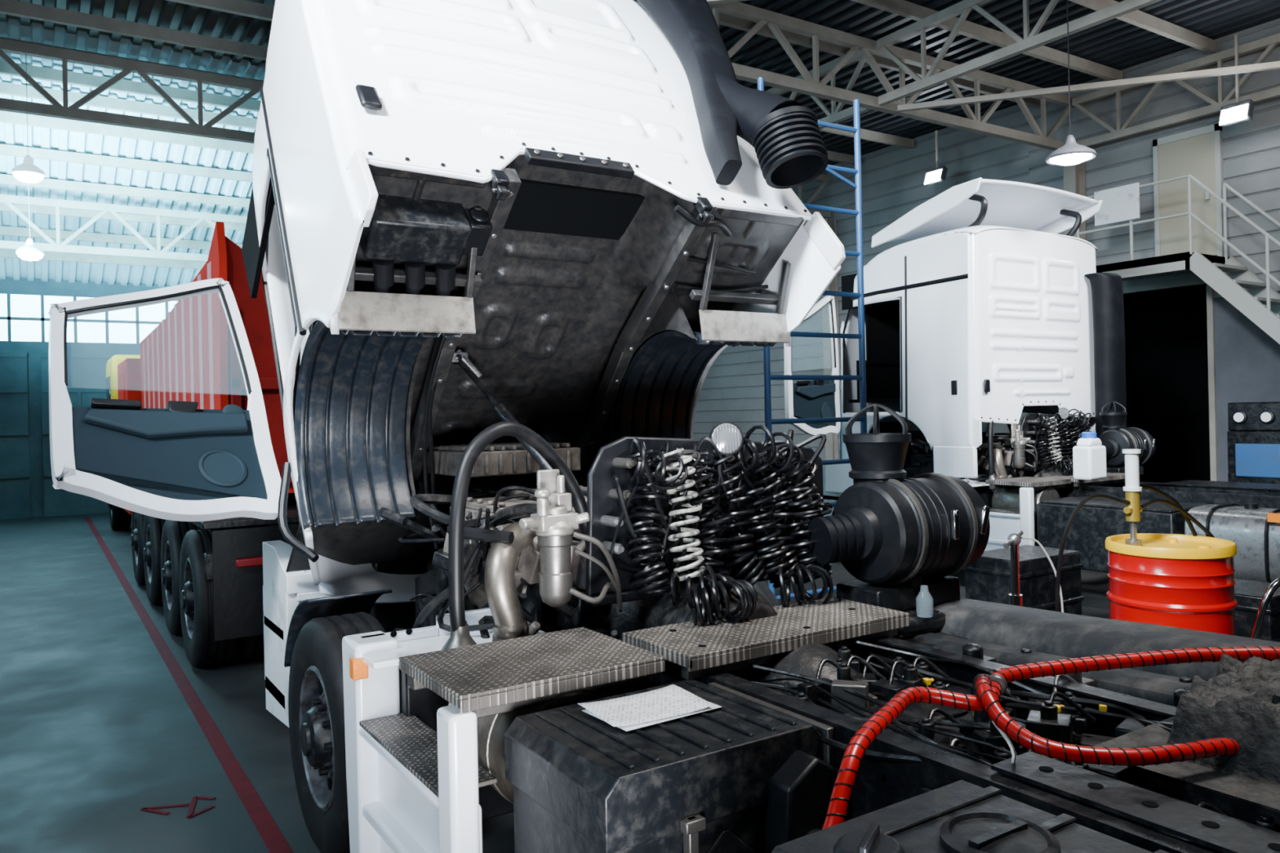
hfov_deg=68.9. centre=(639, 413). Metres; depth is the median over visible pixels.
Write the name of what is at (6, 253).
purlin
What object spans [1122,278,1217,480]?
trim
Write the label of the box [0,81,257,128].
purlin
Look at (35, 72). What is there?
purlin
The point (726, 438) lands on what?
work lamp
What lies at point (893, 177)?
wall
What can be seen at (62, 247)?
roof truss
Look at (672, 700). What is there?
paper sheet
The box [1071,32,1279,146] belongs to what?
truss
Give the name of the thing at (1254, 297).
staircase
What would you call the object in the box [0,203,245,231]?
purlin
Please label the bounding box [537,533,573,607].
filter
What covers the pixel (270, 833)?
floor line
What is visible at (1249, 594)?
equipment case
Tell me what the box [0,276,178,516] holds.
wall
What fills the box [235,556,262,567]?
tail light
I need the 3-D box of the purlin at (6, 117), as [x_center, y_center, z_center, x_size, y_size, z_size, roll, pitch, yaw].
[-7.944,-4.665,15.835,24.100,0.160,0.080,-1,0,-33]
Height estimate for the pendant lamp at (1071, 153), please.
2.430 m
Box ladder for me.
[757,76,866,600]
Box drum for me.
[1105,533,1237,635]
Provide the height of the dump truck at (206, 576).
3.600 m
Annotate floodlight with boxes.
[924,129,947,185]
[1218,34,1254,126]
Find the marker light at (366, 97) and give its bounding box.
[355,84,382,110]
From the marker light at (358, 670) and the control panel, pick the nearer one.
the marker light at (358, 670)
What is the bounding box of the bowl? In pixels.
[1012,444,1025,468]
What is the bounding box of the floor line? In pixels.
[84,516,293,852]
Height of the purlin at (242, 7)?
0.160 m
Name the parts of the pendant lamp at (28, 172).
lamp shade, light bulb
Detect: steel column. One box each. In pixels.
[822,217,839,460]
[1062,161,1086,240]
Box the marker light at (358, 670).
[349,657,368,680]
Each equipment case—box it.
[962,544,1084,615]
[1234,578,1279,642]
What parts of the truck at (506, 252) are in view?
switch panel, cab door, door armrest, door trim, door handle, cab panel, step panel, steering lever, fender panel, catwalk plate, cab panel, catwalk plate, cab panel, frame rail, tank, tank lid, tie cord, frame rail, mudguard rail, coupling plate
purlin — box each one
[0,0,854,164]
[0,36,264,81]
[0,60,261,111]
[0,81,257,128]
[0,110,253,153]
[0,143,253,182]
[0,173,249,207]
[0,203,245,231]
[0,226,242,249]
[0,248,205,269]
[167,0,914,148]
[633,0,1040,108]
[731,62,966,118]
[851,0,1123,80]
[1069,0,1216,53]
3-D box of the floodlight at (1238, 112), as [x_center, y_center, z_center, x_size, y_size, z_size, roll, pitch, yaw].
[7.922,-4.452,12.421,0.209,1.186,0.380,-1,0,-33]
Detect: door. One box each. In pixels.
[0,351,30,519]
[40,352,140,516]
[1152,123,1224,257]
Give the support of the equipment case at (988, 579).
on the floor
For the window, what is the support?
in the wall at (33, 349)
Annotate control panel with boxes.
[1226,401,1279,484]
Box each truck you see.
[47,0,1279,852]
[105,354,140,530]
[117,221,308,667]
[783,177,1279,582]
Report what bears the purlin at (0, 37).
attached to the ceiling
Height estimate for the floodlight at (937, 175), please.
0.936 m
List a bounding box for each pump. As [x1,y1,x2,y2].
[1002,530,1063,612]
[1055,448,1215,612]
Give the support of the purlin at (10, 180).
attached to the ceiling
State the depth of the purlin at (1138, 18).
12.40 m
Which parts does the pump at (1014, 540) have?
handle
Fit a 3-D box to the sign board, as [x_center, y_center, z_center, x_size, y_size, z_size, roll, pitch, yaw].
[6.795,-2.970,13.307,0.040,0.500,0.650,-1,0,-33]
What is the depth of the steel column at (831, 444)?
19.53 m
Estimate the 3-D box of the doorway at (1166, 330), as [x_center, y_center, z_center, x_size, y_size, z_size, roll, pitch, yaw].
[8.891,-0.216,15.315,3.000,3.900,4.000,-1,0,-33]
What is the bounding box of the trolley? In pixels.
[1250,577,1279,639]
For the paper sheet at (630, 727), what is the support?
on the truck at (506, 252)
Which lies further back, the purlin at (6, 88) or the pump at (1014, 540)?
the purlin at (6, 88)
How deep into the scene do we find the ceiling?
13.90 m
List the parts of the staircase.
handrail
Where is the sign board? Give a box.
[1093,182,1140,226]
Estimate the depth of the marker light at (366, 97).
3.68 m
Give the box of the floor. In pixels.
[0,512,1109,852]
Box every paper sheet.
[577,684,714,726]
[581,702,721,731]
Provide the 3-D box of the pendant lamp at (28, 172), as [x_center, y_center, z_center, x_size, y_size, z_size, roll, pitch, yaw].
[-7.710,-3.801,11.741,0.358,1.800,0.358,-1,0,-33]
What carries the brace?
attached to the truss at (1031, 41)
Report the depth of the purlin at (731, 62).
14.73 m
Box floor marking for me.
[140,795,215,817]
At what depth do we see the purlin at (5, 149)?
16.24 m
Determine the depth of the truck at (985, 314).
10.37 m
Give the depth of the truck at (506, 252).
3.78 m
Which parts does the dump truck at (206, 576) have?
frame rail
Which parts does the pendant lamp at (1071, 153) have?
light bulb, lamp shade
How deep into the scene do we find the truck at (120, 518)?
16.69 m
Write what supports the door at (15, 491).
in the wall at (33, 349)
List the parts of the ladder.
post, post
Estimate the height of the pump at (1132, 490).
1.440 m
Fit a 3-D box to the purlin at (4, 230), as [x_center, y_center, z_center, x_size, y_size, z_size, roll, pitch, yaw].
[-9.988,-3.502,19.022,24.100,0.160,0.080,-1,0,-33]
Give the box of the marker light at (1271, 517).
[1266,512,1279,522]
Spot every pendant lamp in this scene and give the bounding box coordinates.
[11,39,44,182]
[15,182,44,261]
[1045,0,1096,165]
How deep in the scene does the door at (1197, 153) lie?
13.56 m
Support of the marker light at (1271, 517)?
attached to the truck at (985, 314)
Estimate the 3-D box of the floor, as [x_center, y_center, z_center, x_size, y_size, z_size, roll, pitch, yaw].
[-0.307,2.037,9.906,30.200,0.200,31.000,-1,0,-33]
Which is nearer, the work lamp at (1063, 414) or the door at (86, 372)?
the work lamp at (1063, 414)
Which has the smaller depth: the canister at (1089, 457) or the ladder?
the ladder
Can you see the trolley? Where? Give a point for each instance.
(1267, 597)
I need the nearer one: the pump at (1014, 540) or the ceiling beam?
the pump at (1014, 540)
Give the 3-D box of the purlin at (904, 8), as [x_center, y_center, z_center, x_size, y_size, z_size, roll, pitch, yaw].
[-2.720,-4.941,7.784,24.100,0.160,0.080,-1,0,-33]
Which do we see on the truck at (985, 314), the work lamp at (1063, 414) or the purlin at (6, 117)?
the work lamp at (1063, 414)
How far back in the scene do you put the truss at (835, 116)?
13.04 m
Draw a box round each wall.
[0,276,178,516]
[693,17,1279,481]
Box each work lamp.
[708,421,743,462]
[1056,407,1069,422]
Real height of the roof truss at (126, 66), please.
0.882 m
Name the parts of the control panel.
gauge panel, cabinet panel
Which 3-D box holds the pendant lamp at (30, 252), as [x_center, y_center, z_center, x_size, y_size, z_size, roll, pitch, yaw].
[-9.120,-3.470,13.922,0.358,2.400,0.358,-1,0,-33]
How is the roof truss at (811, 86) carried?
on the steel column at (1074, 175)
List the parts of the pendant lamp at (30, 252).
lamp shade, light bulb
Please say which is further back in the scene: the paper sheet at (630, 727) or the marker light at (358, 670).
the marker light at (358, 670)
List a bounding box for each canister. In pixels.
[372,259,394,293]
[404,261,425,294]
[435,263,455,296]
[1072,431,1106,479]
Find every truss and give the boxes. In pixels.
[0,38,831,217]
[0,194,247,262]
[708,1,1075,151]
[765,49,871,129]
[876,0,1161,106]
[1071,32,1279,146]
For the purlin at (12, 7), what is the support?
attached to the ceiling
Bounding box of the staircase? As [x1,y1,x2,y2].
[1076,174,1279,344]
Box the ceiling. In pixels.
[0,0,1279,287]
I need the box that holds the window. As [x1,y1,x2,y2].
[0,293,177,343]
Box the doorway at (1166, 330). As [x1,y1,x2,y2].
[1106,284,1278,483]
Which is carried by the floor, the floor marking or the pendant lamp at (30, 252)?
the floor marking
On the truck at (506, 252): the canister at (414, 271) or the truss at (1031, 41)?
the canister at (414, 271)
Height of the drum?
0.890 m
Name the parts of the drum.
drum lid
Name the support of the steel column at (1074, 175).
on the floor
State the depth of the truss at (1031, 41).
11.13 m
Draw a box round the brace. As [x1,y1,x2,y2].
[636,0,747,4]
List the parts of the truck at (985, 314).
switch panel, cab door, door trim, door armrest, door handle, cab panel, fender panel, step panel, catwalk plate, cab panel, cab panel, catwalk plate, frame rail, frame rail, fuel tank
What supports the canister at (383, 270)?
on the truck at (506, 252)
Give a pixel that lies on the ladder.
(768, 377)

